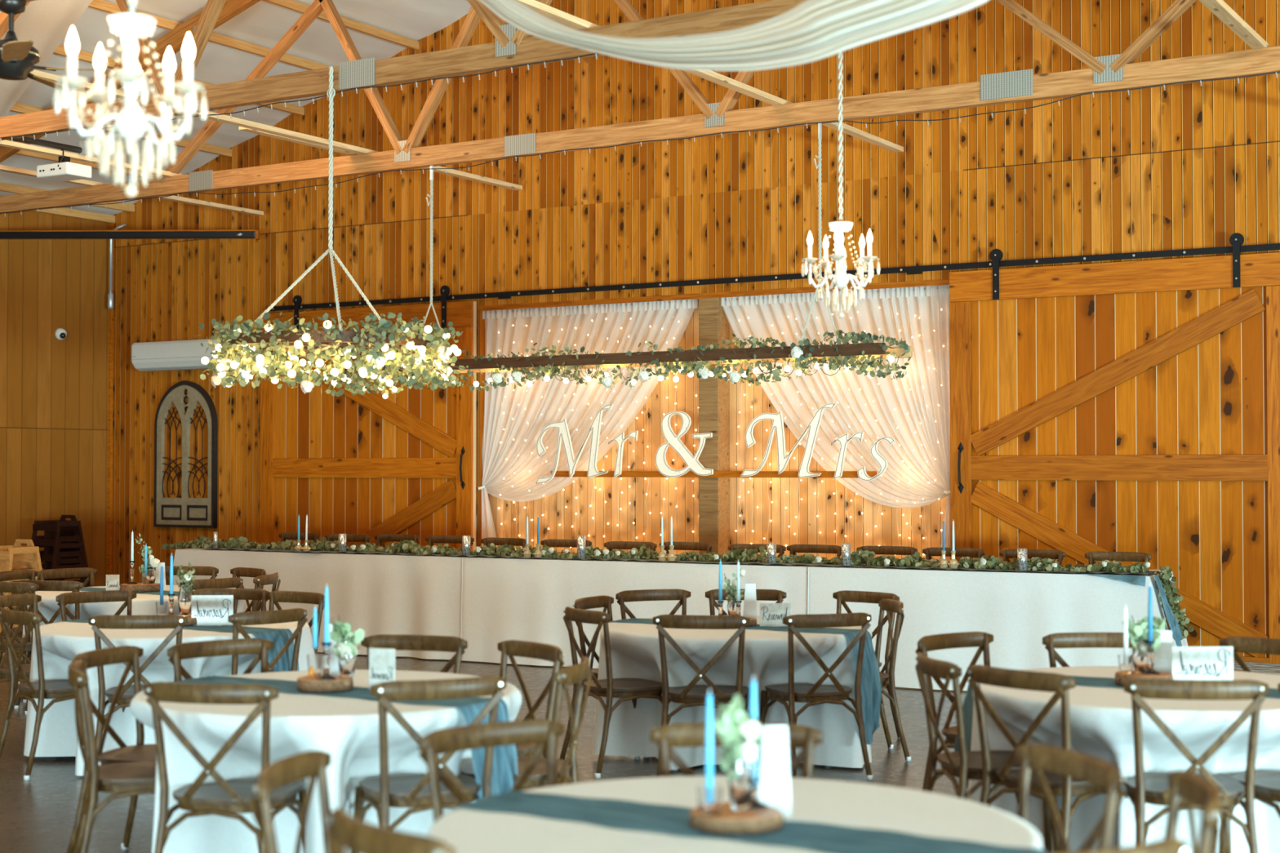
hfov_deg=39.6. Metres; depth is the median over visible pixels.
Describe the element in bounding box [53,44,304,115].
purlin
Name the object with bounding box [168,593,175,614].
candle holder
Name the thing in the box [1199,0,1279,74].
board
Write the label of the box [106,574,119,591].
sign
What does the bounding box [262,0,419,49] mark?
purlin
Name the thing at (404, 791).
chair
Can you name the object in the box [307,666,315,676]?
bud
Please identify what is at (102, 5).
purlin
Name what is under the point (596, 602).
chair
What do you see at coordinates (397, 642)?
chair
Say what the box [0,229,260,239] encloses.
projector screen
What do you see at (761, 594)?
chair
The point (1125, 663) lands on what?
candle holder
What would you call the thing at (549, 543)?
chair
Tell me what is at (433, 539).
chair
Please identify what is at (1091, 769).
chair
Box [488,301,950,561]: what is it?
door
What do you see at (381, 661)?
sign
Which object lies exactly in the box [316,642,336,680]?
candle holder
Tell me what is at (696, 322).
fairy lights
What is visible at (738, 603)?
candle holder
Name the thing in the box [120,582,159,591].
wood slice
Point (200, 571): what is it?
chair
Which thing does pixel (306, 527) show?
taper candle
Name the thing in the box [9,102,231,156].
purlin
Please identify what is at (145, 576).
candle holder
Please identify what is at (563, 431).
letter
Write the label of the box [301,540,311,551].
candle holder
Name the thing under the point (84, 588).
table runner
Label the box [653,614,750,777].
chair
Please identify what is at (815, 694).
chair
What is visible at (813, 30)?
fabric swag
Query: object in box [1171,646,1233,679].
sign
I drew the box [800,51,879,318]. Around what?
crystal chandelier
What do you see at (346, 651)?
flower vase
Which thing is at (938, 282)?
trim
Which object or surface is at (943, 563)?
candle holder
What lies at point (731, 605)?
flower vase
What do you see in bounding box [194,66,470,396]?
chandelier
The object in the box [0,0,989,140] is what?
roof truss
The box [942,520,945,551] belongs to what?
taper candle
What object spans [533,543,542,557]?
candle holder
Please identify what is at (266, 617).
chair
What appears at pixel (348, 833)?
chair
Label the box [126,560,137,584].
candle holder
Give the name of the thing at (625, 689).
chair
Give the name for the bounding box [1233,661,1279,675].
baseboard
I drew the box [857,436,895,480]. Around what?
letter
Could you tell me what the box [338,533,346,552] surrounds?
candle holder
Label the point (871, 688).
table runner
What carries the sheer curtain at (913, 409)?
hanging from the wall at (1188, 166)
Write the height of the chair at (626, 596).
0.898 m
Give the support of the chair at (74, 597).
on the floor
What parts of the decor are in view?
panel, panel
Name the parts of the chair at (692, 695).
leg, rail, seat frame, seat, leg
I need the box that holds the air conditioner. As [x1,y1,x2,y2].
[131,338,231,371]
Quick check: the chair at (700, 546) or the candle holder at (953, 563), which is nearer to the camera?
the candle holder at (953, 563)
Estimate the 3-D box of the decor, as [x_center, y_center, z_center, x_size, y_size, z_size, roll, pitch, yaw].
[-5.162,0.312,20.206,0.930,1.668,0.070,-1,-2,31]
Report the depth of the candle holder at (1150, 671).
7.45 m
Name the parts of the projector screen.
mount rail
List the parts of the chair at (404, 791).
leg, leg, seat, seat frame, rail, leg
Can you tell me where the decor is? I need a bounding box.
[153,380,217,528]
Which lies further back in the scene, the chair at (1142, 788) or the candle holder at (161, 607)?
the candle holder at (161, 607)
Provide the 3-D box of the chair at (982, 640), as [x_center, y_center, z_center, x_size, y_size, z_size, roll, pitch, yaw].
[1.599,1.417,8.160,0.520,0.898,0.521,1,-2,-39]
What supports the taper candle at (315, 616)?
in the candle holder at (315, 660)
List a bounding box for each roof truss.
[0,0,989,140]
[0,0,1279,213]
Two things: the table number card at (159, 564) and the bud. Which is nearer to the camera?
the bud
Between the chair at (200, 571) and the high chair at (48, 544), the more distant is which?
the high chair at (48, 544)
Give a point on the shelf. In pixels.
(558, 473)
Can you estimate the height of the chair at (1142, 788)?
0.898 m
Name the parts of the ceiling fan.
down rod, blade arm, fan blade, blade arm, blade arm, fan blade, fan blade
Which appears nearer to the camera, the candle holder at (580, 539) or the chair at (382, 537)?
the candle holder at (580, 539)
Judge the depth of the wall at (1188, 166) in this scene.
16.95 m
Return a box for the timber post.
[698,297,729,555]
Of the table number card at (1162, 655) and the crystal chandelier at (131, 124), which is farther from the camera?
the table number card at (1162, 655)
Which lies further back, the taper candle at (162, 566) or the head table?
the head table
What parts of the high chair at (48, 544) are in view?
rail, frame, crotch post, grip panel, seat, backrest, frame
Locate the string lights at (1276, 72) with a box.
[1,71,1279,216]
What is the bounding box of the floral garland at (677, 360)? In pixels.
[328,123,912,398]
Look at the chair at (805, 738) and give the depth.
5.39 m
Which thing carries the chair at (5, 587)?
on the floor
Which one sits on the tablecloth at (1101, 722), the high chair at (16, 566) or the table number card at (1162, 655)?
the table number card at (1162, 655)
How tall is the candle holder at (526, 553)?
0.112 m
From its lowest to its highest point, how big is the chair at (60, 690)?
0.898 m
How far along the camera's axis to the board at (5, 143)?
15.53 m
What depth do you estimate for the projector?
15.54 m
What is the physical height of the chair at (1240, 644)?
0.898 m
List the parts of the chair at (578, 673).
seat, seat frame, leg, rail, leg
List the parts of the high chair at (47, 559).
rail, crotch post, grip panel, backrest, frame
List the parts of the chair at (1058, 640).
leg, rail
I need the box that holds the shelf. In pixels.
[551,471,876,478]
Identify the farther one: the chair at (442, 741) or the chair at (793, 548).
the chair at (793, 548)
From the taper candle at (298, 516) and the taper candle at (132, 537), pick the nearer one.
the taper candle at (132, 537)
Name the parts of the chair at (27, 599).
seat frame, seat, rail, leg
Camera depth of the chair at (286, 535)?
17.90 m
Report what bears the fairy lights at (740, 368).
attached to the wall at (1188, 166)
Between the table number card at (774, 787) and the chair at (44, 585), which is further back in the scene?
the chair at (44, 585)
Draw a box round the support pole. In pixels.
[9,136,93,155]
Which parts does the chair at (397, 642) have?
leg, rail, leg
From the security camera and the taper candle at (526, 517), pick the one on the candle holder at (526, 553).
the taper candle at (526, 517)
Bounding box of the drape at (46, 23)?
[0,0,92,116]
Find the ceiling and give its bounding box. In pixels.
[0,0,471,215]
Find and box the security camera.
[54,328,66,340]
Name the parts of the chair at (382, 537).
leg, rail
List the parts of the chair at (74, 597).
leg, rail, leg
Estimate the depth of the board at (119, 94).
14.75 m
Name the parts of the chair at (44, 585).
leg, rail, leg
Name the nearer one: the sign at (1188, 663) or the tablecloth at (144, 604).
the sign at (1188, 663)
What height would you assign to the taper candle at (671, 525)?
0.260 m
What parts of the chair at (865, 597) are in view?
leg, rail, leg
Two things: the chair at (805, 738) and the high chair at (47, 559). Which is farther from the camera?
the high chair at (47, 559)
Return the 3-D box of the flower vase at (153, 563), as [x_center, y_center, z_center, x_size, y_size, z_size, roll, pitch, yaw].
[-3.651,0.981,13.205,0.170,0.372,0.126,-1,-2,31]
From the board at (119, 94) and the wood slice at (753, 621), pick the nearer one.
the wood slice at (753, 621)
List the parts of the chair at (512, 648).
leg, seat frame, seat, rail, leg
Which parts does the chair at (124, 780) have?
rail, leg, leg, seat, seat frame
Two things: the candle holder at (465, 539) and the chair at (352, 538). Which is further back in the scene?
the chair at (352, 538)
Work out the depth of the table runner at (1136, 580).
13.45 m
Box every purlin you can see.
[0,182,134,212]
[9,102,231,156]
[16,149,158,178]
[33,207,115,222]
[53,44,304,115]
[88,0,329,70]
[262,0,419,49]
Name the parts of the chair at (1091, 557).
leg, leg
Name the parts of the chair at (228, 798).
leg, rail, seat frame, seat, leg, leg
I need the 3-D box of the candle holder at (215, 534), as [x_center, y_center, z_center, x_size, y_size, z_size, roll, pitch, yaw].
[-4.011,1.076,16.802,0.045,0.157,0.045,-1,-2,31]
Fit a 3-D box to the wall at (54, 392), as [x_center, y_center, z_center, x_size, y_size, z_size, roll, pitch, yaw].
[-11.640,-0.345,12.085,0.200,4.600,20.980,-1,-2,31]
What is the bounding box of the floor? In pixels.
[0,634,968,852]
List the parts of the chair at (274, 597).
leg, rail, leg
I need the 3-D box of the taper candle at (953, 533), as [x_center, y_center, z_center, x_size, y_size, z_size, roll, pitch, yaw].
[2.374,0.830,13.468,0.019,0.253,0.019,-1,-2,31]
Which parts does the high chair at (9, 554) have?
crotch post, rail, frame, grip panel, backrest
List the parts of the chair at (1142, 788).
leg, seat frame, seat, rail, leg, leg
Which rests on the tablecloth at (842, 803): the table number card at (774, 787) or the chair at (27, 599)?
the table number card at (774, 787)
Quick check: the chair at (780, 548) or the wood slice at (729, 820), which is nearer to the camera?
the wood slice at (729, 820)
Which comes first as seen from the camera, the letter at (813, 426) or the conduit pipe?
the letter at (813, 426)
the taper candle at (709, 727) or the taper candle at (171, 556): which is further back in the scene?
the taper candle at (171, 556)
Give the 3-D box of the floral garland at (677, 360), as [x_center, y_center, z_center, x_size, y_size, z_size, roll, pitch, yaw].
[-0.356,-1.256,14.214,5.243,1.974,0.473,-1,-2,31]
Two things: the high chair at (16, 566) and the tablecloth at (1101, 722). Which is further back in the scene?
the high chair at (16, 566)
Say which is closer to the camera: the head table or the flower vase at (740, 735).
the flower vase at (740, 735)
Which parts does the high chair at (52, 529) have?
rail, frame, crotch post, backrest, grip panel, seat, frame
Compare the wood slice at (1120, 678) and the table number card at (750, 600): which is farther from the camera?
the table number card at (750, 600)
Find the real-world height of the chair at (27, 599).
0.898 m
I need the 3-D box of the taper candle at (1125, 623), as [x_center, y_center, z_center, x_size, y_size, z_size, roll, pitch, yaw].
[2.044,0.875,7.480,0.021,0.255,0.021,-1,-2,31]
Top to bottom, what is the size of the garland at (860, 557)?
0.620 m
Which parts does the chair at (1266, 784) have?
leg, seat, seat frame, rail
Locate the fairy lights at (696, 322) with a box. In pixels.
[497,321,698,551]
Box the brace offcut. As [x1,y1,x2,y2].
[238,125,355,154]
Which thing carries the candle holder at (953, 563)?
on the table runner at (1136, 580)
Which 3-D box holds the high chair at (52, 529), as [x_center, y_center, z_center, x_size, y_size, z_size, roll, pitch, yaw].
[-6.351,1.373,19.379,0.504,0.813,0.529,-1,-2,35]
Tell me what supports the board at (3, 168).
on the roof truss at (1112, 72)
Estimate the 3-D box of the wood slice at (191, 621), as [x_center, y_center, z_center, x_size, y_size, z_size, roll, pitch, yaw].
[-2.699,1.131,10.348,0.270,0.041,0.273,-1,-2,31]
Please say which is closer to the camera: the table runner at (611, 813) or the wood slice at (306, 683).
the table runner at (611, 813)
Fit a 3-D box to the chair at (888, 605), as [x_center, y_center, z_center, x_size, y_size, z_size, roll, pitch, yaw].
[1.269,1.469,10.365,0.521,0.898,0.520,0,-1,-5]
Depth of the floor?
9.79 m
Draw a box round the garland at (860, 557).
[160,534,1194,639]
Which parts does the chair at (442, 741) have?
leg, rail, leg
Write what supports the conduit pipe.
attached to the wall at (1188, 166)
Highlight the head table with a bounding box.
[215,550,1159,576]
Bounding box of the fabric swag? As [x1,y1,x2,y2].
[480,0,988,71]
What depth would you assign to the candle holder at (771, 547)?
14.13 m
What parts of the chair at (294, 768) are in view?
leg, rail, leg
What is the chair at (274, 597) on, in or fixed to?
on the floor
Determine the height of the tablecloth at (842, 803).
0.744 m
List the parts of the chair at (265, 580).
leg, rail, leg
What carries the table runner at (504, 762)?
on the tablecloth at (345, 728)
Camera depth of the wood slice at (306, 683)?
7.22 m
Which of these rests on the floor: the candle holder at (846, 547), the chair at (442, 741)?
the chair at (442, 741)
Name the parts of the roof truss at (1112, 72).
gusset plate, gusset plate, gusset plate, gusset plate, gusset plate, gusset plate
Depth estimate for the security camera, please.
20.20 m
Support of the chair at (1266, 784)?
on the floor
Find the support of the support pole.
on the board at (5, 143)
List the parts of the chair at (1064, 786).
leg, rail, seat, leg, seat frame, leg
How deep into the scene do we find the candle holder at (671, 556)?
14.54 m
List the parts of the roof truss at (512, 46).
gusset plate, gusset plate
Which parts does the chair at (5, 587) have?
seat, seat frame, rail, leg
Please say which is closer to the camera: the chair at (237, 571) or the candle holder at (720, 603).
the candle holder at (720, 603)
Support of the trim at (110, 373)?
attached to the wall at (1188, 166)
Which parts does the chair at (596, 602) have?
leg, rail, seat, leg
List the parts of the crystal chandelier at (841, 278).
flame bulb, arm, flame bulb, arm, flame bulb, arm, cord, dish, arm, arm, flame bulb, flame bulb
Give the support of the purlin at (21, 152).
attached to the ceiling
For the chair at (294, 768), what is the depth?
4.78 m
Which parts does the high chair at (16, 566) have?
backrest, grip panel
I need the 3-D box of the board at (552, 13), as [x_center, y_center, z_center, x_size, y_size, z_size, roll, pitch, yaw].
[0.258,-2.475,12.104,0.085,0.040,7.700,-1,-2,31]
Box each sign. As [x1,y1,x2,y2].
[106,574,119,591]
[191,595,233,626]
[368,648,395,689]
[760,603,791,626]
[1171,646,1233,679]
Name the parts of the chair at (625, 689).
leg, rail, leg, seat, seat frame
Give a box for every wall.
[0,210,109,616]
[111,0,1279,586]
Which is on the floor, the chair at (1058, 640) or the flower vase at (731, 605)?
the chair at (1058, 640)
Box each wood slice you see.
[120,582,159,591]
[182,615,196,626]
[296,674,353,692]
[688,802,783,834]
[746,617,756,626]
[1115,671,1173,685]
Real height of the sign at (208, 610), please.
0.177 m
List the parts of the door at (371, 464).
rail, rail, handle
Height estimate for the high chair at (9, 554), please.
0.813 m
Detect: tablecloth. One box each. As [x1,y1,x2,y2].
[17,585,245,684]
[23,614,314,775]
[129,670,521,852]
[173,547,1187,690]
[427,775,1042,852]
[592,615,871,770]
[967,666,1279,852]
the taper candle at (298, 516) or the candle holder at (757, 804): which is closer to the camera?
the candle holder at (757, 804)
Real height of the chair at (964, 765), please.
0.898 m
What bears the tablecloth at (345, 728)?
on the round table
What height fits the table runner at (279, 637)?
0.626 m
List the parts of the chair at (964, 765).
leg, rail, leg, seat frame, seat, leg, leg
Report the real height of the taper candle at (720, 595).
0.262 m
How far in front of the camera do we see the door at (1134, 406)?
14.57 m
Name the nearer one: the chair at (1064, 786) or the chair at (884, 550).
the chair at (1064, 786)
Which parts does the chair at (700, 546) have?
leg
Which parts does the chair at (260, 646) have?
leg, rail, leg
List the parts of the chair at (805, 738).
leg, rail, leg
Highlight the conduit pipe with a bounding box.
[107,222,126,309]
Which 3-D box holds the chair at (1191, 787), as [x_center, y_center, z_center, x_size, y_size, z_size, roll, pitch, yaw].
[1.162,1.329,4.393,0.521,0.898,0.520,0,-1,8]
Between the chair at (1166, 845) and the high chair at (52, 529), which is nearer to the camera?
the chair at (1166, 845)
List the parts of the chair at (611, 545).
leg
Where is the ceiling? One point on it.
(264, 24)
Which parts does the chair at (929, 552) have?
leg, leg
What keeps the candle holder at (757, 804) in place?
on the wood slice at (729, 820)
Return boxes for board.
[0,139,182,176]
[0,164,263,215]
[30,69,522,190]
[515,0,903,152]
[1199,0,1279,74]
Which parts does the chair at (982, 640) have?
leg, seat, seat frame, rail, leg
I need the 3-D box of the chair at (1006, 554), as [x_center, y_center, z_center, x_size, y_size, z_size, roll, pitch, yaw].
[3.031,1.423,13.917,0.520,0.898,0.521,-1,-1,25]
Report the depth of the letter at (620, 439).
17.12 m
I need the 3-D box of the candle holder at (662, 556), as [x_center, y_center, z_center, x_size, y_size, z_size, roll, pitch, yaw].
[0.183,1.040,14.605,0.084,0.125,0.083,1,-2,-36]
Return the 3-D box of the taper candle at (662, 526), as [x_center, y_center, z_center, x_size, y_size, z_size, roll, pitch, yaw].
[0.183,0.862,14.609,0.019,0.260,0.019,-1,-2,31]
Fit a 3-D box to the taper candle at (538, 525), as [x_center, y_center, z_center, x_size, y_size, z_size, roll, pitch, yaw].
[-0.867,0.888,15.156,0.019,0.256,0.019,-1,-2,31]
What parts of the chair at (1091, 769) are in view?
leg, rail, leg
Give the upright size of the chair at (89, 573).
0.898 m
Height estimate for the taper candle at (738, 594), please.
0.259 m
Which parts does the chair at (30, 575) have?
leg, seat, rail, leg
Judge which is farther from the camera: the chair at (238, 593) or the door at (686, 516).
the door at (686, 516)
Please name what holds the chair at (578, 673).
on the floor
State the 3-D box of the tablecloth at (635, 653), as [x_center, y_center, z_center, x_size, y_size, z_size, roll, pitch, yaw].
[0.565,1.530,10.288,1.600,0.744,1.550,-1,-2,31]
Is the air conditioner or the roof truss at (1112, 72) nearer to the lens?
the roof truss at (1112, 72)
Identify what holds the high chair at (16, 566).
on the floor
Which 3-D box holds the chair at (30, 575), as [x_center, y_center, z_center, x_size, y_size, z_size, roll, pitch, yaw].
[-4.536,1.541,13.396,0.521,0.898,0.520,0,-1,16]
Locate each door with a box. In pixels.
[259,285,476,551]
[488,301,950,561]
[949,232,1279,663]
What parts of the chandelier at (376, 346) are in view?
globe bulb, globe bulb, globe bulb, globe bulb, globe bulb, globe bulb, globe bulb, globe bulb, globe bulb, globe bulb, globe bulb, globe bulb, globe bulb, globe bulb, globe bulb, globe bulb, globe bulb, globe bulb, globe bulb, globe bulb, globe bulb, globe bulb, globe bulb, globe bulb, globe bulb, globe bulb, globe bulb, globe bulb, globe bulb, globe bulb, globe bulb, globe bulb, globe bulb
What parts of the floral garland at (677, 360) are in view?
globe bulb, globe bulb, globe bulb, globe bulb, globe bulb, globe bulb, rail, globe bulb, rail, globe bulb, globe bulb, globe bulb, globe bulb, globe bulb, globe bulb, globe bulb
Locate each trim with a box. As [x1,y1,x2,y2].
[106,222,114,574]
[476,279,949,311]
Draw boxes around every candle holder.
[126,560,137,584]
[141,571,150,584]
[155,601,167,614]
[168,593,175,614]
[213,532,217,548]
[293,540,302,551]
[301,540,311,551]
[306,653,323,676]
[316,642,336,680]
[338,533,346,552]
[462,535,470,555]
[522,543,532,557]
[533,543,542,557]
[577,535,585,558]
[657,545,666,560]
[666,545,676,560]
[696,785,723,816]
[716,600,724,615]
[734,600,742,616]
[750,777,768,809]
[767,542,776,564]
[841,542,850,565]
[937,551,948,568]
[947,551,959,568]
[1017,548,1027,570]
[1117,654,1133,674]
[1141,640,1160,675]
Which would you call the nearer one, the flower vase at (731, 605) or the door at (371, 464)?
the flower vase at (731, 605)
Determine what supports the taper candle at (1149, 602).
in the candle holder at (1150, 671)
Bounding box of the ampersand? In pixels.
[655,411,713,477]
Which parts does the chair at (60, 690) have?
leg, rail, leg, seat, seat frame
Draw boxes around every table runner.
[61,618,298,671]
[79,586,178,595]
[168,675,518,798]
[204,547,1182,646]
[451,791,1046,852]
[608,617,881,745]
[954,675,1279,791]
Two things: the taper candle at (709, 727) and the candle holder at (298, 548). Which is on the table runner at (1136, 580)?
the candle holder at (298, 548)
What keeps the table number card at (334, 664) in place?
on the table runner at (504, 762)
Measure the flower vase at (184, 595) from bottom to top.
0.318 m
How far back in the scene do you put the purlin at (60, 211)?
20.45 m
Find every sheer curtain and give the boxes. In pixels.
[475,298,698,546]
[720,284,950,547]
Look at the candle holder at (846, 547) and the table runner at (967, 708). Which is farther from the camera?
the candle holder at (846, 547)
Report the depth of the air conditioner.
20.11 m
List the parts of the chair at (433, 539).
leg, rail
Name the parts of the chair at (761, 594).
leg, rail, leg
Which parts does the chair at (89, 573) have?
leg, rail, leg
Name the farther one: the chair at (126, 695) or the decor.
the decor
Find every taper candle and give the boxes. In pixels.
[130,529,133,560]
[144,544,146,572]
[160,564,163,602]
[169,553,173,594]
[297,515,299,540]
[305,515,307,540]
[312,604,317,648]
[324,583,328,643]
[526,517,528,543]
[537,515,539,543]
[661,515,663,545]
[670,516,672,545]
[705,689,713,789]
[718,560,722,601]
[736,560,740,601]
[750,675,757,780]
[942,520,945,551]
[951,520,955,551]
[1123,606,1128,656]
[1147,586,1152,641]
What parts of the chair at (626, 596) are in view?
leg, rail, leg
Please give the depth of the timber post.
16.74 m
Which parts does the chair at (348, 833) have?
leg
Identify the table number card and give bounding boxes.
[155,562,165,590]
[321,624,340,675]
[742,583,757,623]
[758,725,791,817]
[1153,631,1172,673]
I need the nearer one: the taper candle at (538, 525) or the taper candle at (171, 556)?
the taper candle at (171, 556)
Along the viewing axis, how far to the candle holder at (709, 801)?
4.46 m
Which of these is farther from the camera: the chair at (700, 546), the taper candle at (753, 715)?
the chair at (700, 546)
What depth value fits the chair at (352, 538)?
17.43 m
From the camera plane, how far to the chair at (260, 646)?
8.03 m
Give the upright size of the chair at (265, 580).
0.898 m
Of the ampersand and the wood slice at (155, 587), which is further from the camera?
the ampersand
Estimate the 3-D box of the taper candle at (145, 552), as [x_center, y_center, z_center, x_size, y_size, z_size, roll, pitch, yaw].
[-3.655,0.983,13.155,0.021,0.240,0.021,-1,-2,31]
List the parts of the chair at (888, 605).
leg, seat, seat frame, rail, leg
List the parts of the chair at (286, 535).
leg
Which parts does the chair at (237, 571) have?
leg, rail, leg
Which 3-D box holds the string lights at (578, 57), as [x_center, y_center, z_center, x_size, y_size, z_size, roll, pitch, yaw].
[-2.089,-2.239,12.088,6.810,0.100,0.010,-1,-2,31]
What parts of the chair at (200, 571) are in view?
rail, leg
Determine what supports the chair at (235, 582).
on the floor
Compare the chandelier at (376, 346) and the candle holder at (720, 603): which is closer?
the candle holder at (720, 603)
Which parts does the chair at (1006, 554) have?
leg, rail, leg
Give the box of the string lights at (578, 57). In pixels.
[0,53,599,142]
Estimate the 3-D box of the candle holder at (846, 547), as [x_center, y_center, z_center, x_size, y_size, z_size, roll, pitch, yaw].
[1.609,0.998,13.874,0.073,0.174,0.073,-1,-2,31]
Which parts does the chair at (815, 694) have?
leg, leg, seat, seat frame, rail, leg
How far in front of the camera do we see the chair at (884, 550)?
14.77 m
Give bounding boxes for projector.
[36,149,91,182]
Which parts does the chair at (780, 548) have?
leg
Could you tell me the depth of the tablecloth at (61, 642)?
9.91 m
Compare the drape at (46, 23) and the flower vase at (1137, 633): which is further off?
the drape at (46, 23)
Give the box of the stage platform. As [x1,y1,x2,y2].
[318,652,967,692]
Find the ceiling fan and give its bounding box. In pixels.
[0,0,122,93]
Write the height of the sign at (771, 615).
0.135 m
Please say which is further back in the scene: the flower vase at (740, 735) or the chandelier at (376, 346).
the chandelier at (376, 346)
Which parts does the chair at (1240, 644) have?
leg, rail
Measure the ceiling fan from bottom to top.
0.450 m
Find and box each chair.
[0,538,42,632]
[0,561,38,657]
[0,569,38,662]
[0,582,39,715]
[0,593,41,682]
[0,608,75,780]
[13,579,83,709]
[31,515,89,586]
[34,529,88,586]
[36,567,97,586]
[39,548,85,586]
[55,590,136,621]
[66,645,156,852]
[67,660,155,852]
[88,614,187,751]
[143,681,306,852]
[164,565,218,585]
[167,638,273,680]
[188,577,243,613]
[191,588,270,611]
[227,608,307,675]
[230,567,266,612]
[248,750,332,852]
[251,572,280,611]
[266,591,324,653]
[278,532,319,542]
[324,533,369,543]
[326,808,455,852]
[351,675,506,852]
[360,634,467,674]
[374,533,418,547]
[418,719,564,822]
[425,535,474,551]
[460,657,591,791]
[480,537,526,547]
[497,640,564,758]
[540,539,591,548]
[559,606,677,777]
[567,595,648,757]
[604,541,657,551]
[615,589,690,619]
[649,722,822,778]
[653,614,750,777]
[659,542,712,554]
[705,589,786,615]
[727,543,786,557]
[757,612,873,780]
[786,544,841,556]
[832,590,899,738]
[856,546,917,555]
[875,599,911,761]
[915,631,993,791]
[915,652,1059,852]
[922,547,984,559]
[967,664,1106,852]
[999,549,1065,564]
[1014,743,1125,852]
[1042,632,1133,667]
[1071,838,1187,852]
[1084,551,1151,564]
[1116,678,1268,852]
[1164,770,1220,852]
[1218,683,1279,852]
[1219,636,1279,672]
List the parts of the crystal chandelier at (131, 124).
flame bulb, arm, flame bulb, arm, flame bulb, arm, ball chain, dish, cord, arm, arm, flame bulb, flame bulb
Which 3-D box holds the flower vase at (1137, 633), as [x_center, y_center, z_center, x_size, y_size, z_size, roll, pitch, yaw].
[2.129,0.917,7.486,0.180,0.242,0.126,0,-1,0]
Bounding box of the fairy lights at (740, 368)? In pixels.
[735,368,942,556]
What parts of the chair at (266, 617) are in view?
leg, rail, leg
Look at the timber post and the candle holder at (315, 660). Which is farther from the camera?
the timber post
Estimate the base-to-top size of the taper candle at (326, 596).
0.259 m
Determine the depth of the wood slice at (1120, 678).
7.40 m
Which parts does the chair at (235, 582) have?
rail, leg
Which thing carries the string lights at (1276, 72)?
hanging from the roof truss at (1112, 72)
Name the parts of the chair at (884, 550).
leg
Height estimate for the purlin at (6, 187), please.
0.085 m
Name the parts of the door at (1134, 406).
handle, rail, rail, rail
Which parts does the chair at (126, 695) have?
leg, seat frame, seat, rail, leg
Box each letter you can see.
[535,404,613,484]
[608,431,638,477]
[740,403,836,478]
[831,431,864,479]
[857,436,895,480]
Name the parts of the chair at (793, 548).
leg, leg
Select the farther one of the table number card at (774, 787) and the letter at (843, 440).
the letter at (843, 440)
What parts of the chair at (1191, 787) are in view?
leg, rail, leg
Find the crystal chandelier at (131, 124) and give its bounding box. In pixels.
[53,0,207,196]
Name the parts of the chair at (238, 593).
rail, leg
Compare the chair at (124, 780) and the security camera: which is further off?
the security camera
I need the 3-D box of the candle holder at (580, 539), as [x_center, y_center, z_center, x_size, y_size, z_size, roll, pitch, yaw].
[-0.494,1.016,14.970,0.073,0.190,0.073,-1,-2,31]
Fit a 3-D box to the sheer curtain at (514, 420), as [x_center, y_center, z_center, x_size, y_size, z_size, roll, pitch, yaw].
[-0.572,0.031,17.565,2.638,2.518,0.143,-1,-2,29]
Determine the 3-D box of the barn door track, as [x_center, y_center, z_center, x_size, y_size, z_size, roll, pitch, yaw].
[1.274,-1.355,16.344,12.500,0.070,0.104,-1,-2,31]
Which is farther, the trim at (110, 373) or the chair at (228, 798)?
the trim at (110, 373)
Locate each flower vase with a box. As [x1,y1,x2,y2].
[135,533,159,583]
[175,562,195,617]
[328,615,364,677]
[715,693,764,811]
[723,568,745,615]
[1121,615,1165,673]
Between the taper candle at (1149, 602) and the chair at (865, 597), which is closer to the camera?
the taper candle at (1149, 602)
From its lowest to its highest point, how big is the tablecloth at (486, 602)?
0.889 m
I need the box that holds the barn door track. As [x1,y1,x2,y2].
[266,243,1279,311]
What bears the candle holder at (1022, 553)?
on the table runner at (1136, 580)

